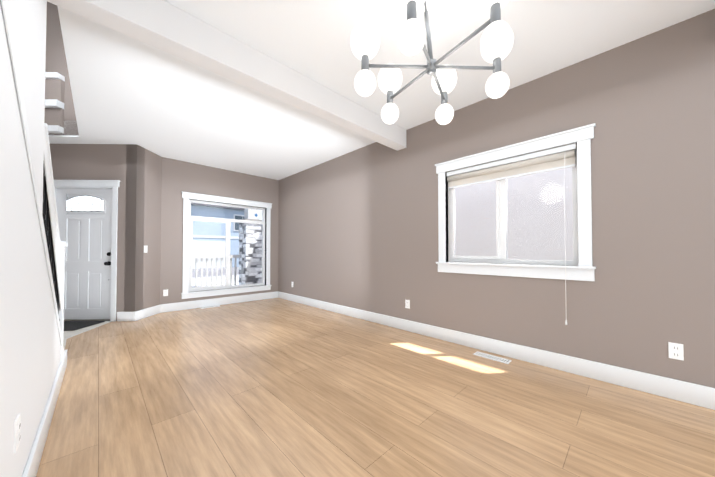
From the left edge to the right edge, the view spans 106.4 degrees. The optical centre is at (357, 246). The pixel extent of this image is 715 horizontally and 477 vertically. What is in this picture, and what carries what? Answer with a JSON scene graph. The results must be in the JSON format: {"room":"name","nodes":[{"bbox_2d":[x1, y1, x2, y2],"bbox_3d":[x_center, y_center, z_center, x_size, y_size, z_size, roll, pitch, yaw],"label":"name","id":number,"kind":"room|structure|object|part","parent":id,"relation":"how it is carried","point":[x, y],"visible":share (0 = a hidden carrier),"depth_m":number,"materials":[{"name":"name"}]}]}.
{"room":"empty living room","nodes":[
{"label":"empty living room","id":0,"kind":"room"},
{"bbox_2d":[0,0,61,476],"bbox_3d":[-0.439,-1.725,0.101,0.100,5.600,6.940,1,-1,-44],"label":"wall","id":1,"kind":"structure","parent":0,"point":[30,352],"depth_m":1.08,"materials":[{"name":"white paint"}]},
{"bbox_2d":[14,413,20,452],"bbox_3d":[-1.290,0.706,1.016,0.010,0.115,0.070,1,-1,-44],"label":"electrical outlet","id":2,"kind":"object","parent":1,"relation":"attached to","point":[17,427],"visible":1,"depth_m":1.00,"materials":[{"name":"white plastic"}]},
{"bbox_2d":[1,0,64,355],"bbox_3d":[-1.688,-0.061,1.438,0.006,2.319,3.040,1,-1,-44],"label":"trim","id":3,"kind":"structure","parent":1,"relation":"attached to","point":[9,31],"depth_m":1.06,"materials":[{"name":"white"}]},
{"bbox_2d":[22,350,66,476],"bbox_3d":[-0.369,1.002,0.065,0.016,0.145,6.860,1,-1,-44],"label":"baseboard","id":4,"kind":"structure","parent":1,"relation":"attached to","point":[33,462],"depth_m":1.48,"materials":[{"name":"white wood"}]},
{"bbox_2d":[44,2,78,135],"bbox_3d":[-4.782,-3.039,3.907,1.501,2.840,0.220,0,-1,-1],"label":"wall","id":5,"kind":"structure","parent":0,"point":[59,108],"depth_m":3.89,"materials":[{"name":"beige paint"}]},
{"bbox_2d":[63,321,111,350],"bbox_3d":[-1.694,1.150,0.963,1.407,0.120,9.996,1,-1,-44],"label":"floor","id":6,"kind":"structure","parent":0,"point":[68,334],"depth_m":3.58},
{"bbox_2d":[42,123,67,361],"bbox_3d":[-1.583,-0.416,0.617,1.036,3.000,4.083,1,-1,-44],"label":"staircase","id":7,"kind":"structure","parent":6,"relation":"on","point":[47,226],"depth_m":1.83,"materials":[{"name":"white paint"}]},
{"bbox_2d":[64,321,104,330],"bbox_3d":[-4.247,1.133,3.834,0.805,0.012,0.470,0,-1,-1],"label":"doormat","id":8,"kind":"object","parent":6,"relation":"on","point":[72,325],"visible":0.43,"depth_m":3.88,"materials":[{"name":"black fabric"}]},
{"bbox_2d":[50,144,144,320],"bbox_3d":[-4.639,-0.344,4.194,2.402,2.980,0.160,0,-1,-1],"label":"wall","id":9,"kind":"structure","parent":0,"point":[89,161],"depth_m":4.14,"materials":[{"name":"beige paint"}]},
{"bbox_2d":[56,189,111,318],"bbox_3d":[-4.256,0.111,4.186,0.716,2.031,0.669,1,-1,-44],"label":"front door","id":10,"kind":"structure","parent":9,"relation":"in","point":[85,222],"depth_m":4.17,"materials":[{"name":"white paint"}]},
{"bbox_2d":[54,180,120,320],"bbox_3d":[-4.256,0.061,4.177,1.155,2.170,0.200,0,-1,-1],"label":"door frame","id":11,"kind":"structure","parent":9,"relation":"attached to","point":[113,185],"depth_m":4.11,"materials":[{"name":"white wood"}]},
{"bbox_2d":[117,312,133,320],"bbox_3d":[-4.557,1.072,4.084,2.242,0.145,0.016,0,-1,-1],"label":"baseboard","id":12,"kind":"structure","parent":9,"relation":"attached to","point":[125,316],"depth_m":4.10,"materials":[{"name":"white wood"}]},
{"bbox_2d":[124,144,161,311],"bbox_3d":[-3.524,-0.340,4.418,0.160,2.980,0.550,0,-1,-1],"label":"wall","id":13,"kind":"structure","parent":0,"point":[150,210],"depth_m":4.38,"materials":[{"name":"beige paint"}]},
{"bbox_2d":[134,305,160,320],"bbox_3d":[-3.436,1.077,4.388,0.016,0.145,0.566,0,-1,-1],"label":"baseboard","id":14,"kind":"structure","parent":13,"relation":"attached to","point":[145,313],"depth_m":4.34,"materials":[{"name":"white wood"}]},
{"bbox_2d":[160,157,278,303],"bbox_3d":[-2.731,-0.321,5.505,2.302,2.980,0.160,1,-1,-44],"label":"wall","id":15,"kind":"structure","parent":0,"point":[178,177],"depth_m":5.02,"materials":[{"name":"beige paint"}]},
{"bbox_2d":[163,289,167,295],"bbox_3d":[-3.392,0.815,4.726,0.070,0.115,0.010,1,-1,-44],"label":"electrical outlet","id":16,"kind":"object","parent":15,"relation":"attached to","point":[165,292],"visible":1,"depth_m":4.72,"materials":[{"name":"white plastic"}]},
{"bbox_2d":[160,291,277,312],"bbox_3d":[-2.646,1.095,5.439,2.238,0.145,0.016,1,-1,-44],"label":"baseboard","id":17,"kind":"structure","parent":15,"relation":"attached to","point":[170,307],"depth_m":5.28,"materials":[{"name":"white wood"}]},
{"bbox_2d":[181,191,271,298],"bbox_3d":[-2.644,-0.015,5.549,1.765,1.970,0.210,1,-1,-44],"label":"window unit","id":18,"kind":"structure","parent":15,"relation":"in","point":[227,248],"depth_m":5.43,"materials":[{"name":"white wood"}]},
{"bbox_2d":[36,298,714,476],"bbox_3d":[0.064,1.167,1.891,3.284,0.120,8.882,1,-1,-44],"label":"floor","id":19,"kind":"structure","parent":0,"point":[275,387],"depth_m":1.81,"materials":[{"name":"laminate"}]},
{"bbox_2d":[473,351,511,363],"bbox_3d":[1.356,1.117,2.697,0.110,0.006,0.330,1,-1,-44],"label":"floor vent","id":20,"kind":"object","parent":19,"relation":"in","point":[494,358],"visible":1,"depth_m":2.69,"materials":[{"name":"white plastic"}]},
{"bbox_2d":[49,0,714,179],"bbox_3d":[-0.672,-1.752,2.004,4.254,0.240,9.996,1,-1,-44],"label":"ceiling","id":21,"kind":"structure","parent":0,"point":[125,89],"depth_m":2.41,"materials":[{"name":"white paint"}]},
{"bbox_2d":[47,0,405,150],"bbox_3d":[-0.580,-1.500,2.565,3.334,0.245,0.160,1,-1,-44],"label":"ceiling beam","id":22,"kind":"structure","parent":21,"relation":"attached to","point":[165,26],"depth_m":2.07,"materials":[{"name":"white paint"}]},
{"bbox_2d":[350,0,513,124],"bbox_3d":[0.440,-1.268,1.593,0.934,0.752,0.948,1,-1,-44],"label":"chandelier","id":23,"kind":"object","parent":21,"relation":"hanging from","point":[496,41],"visible":1,"depth_m":1.54,"materials":[{"name":"white glass"}]},
{"bbox_2d":[278,9,714,387],"bbox_3d":[1.300,-0.363,3.116,0.160,2.980,9.202,1,-1,-44],"label":"wall","id":24,"kind":"structure","parent":0,"point":[357,228],"depth_m":2.32,"materials":[{"name":"beige paint"}]},
{"bbox_2d":[405,299,409,308],"bbox_3d":[0.677,0.776,3.618,0.010,0.115,0.070,1,-1,-44],"label":"electrical outlet","id":25,"kind":"object","parent":24,"relation":"attached to","point":[407,303],"visible":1,"depth_m":3.61,"materials":[{"name":"white plastic"}]},
{"bbox_2d":[278,291,714,409],"bbox_3d":[1.237,1.054,3.031,0.016,0.145,8.882,1,-1,-44],"label":"baseboard","id":26,"kind":"structure","parent":24,"relation":"attached to","point":[690,393],"depth_m":2.45,"materials":[{"name":"white wood"}]},
{"bbox_2d":[435,123,595,324],"bbox_3d":[1.536,-0.168,2.821,0.229,1.720,1.491,1,-1,-44],"label":"window","id":27,"kind":"structure","parent":24,"relation":"in","point":[499,172],"depth_m":2.67,"materials":[{"name":"white wood"}]},
{"bbox_3d":[1.852,-0.088,2.379,0.071,1.546,0.017,1,-1,-44],"label":"blind cord","id":28,"kind":"part","parent":27,"relation":"part of","materials":[{"name":"white plastic"}]},
{"bbox_2d":[668,342,683,360],"bbox_3d":[2.308,0.757,1.937,0.010,0.115,0.070,1,-1,-44],"label":"electrical outlet","id":29,"kind":"object","parent":24,"relation":"attached to","point":[676,350],"visible":1,"depth_m":1.93,"materials":[{"name":"white plastic"}]},
{"label":"outside","id":30,"kind":"structure","parent":0,"visible":0},
{"bbox_2d":[192,267,238,286],"bbox_3d":[-10.099,2.103,24.840,100.000,0.300,90.000,1,-1,-44],"label":"ground","id":31,"kind":"structure","parent":30,"point":[209,277],"depth_m":15.58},
{"bbox_2d":[191,203,243,268],"bbox_3d":[-16.684,-2.568,28.265,9.500,9.160,10.730,1,-1,-44],"label":"house","id":32,"kind":"structure","parent":31,"relation":"on","point":[217,228],"depth_m":24.59,"materials":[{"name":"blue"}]},
{"bbox_2d":[257,167,572,259],"bbox_3d":[2.455,-1.402,4.337,0.300,6.000,21.000,1,-1,-44],"label":"neighbouring house","id":33,"kind":"structure","parent":31,"relation":"on","point":[477,200],"depth_m":4.05,"materials":[{"name":"brick"}]},
{"bbox_3d":[-3.975,1.456,5.604,5.200,0.330,1.758,1,-1,-44],"label":"porch","id":34,"kind":"object","parent":31,"relation":"on","visible":0},
{"bbox_2d":[192,255,240,286],"bbox_3d":[-4.718,0.708,5.772,4.250,1.170,0.100,1,-1,-44],"label":"porch railing","id":35,"kind":"object","parent":34,"relation":"on","point":[195,257],"depth_m":6.76,"materials":[{"name":"grey wood"}]},
{"bbox_2d":[239,208,261,284],"bbox_3d":[-2.977,-0.387,7.480,0.540,3.420,0.560,1,-1,-44],"label":"pier","id":36,"kind":"structure","parent":34,"relation":"on","point":[246,250],"depth_m":7.29,"materials":[{"name":"stone"}]}
]}

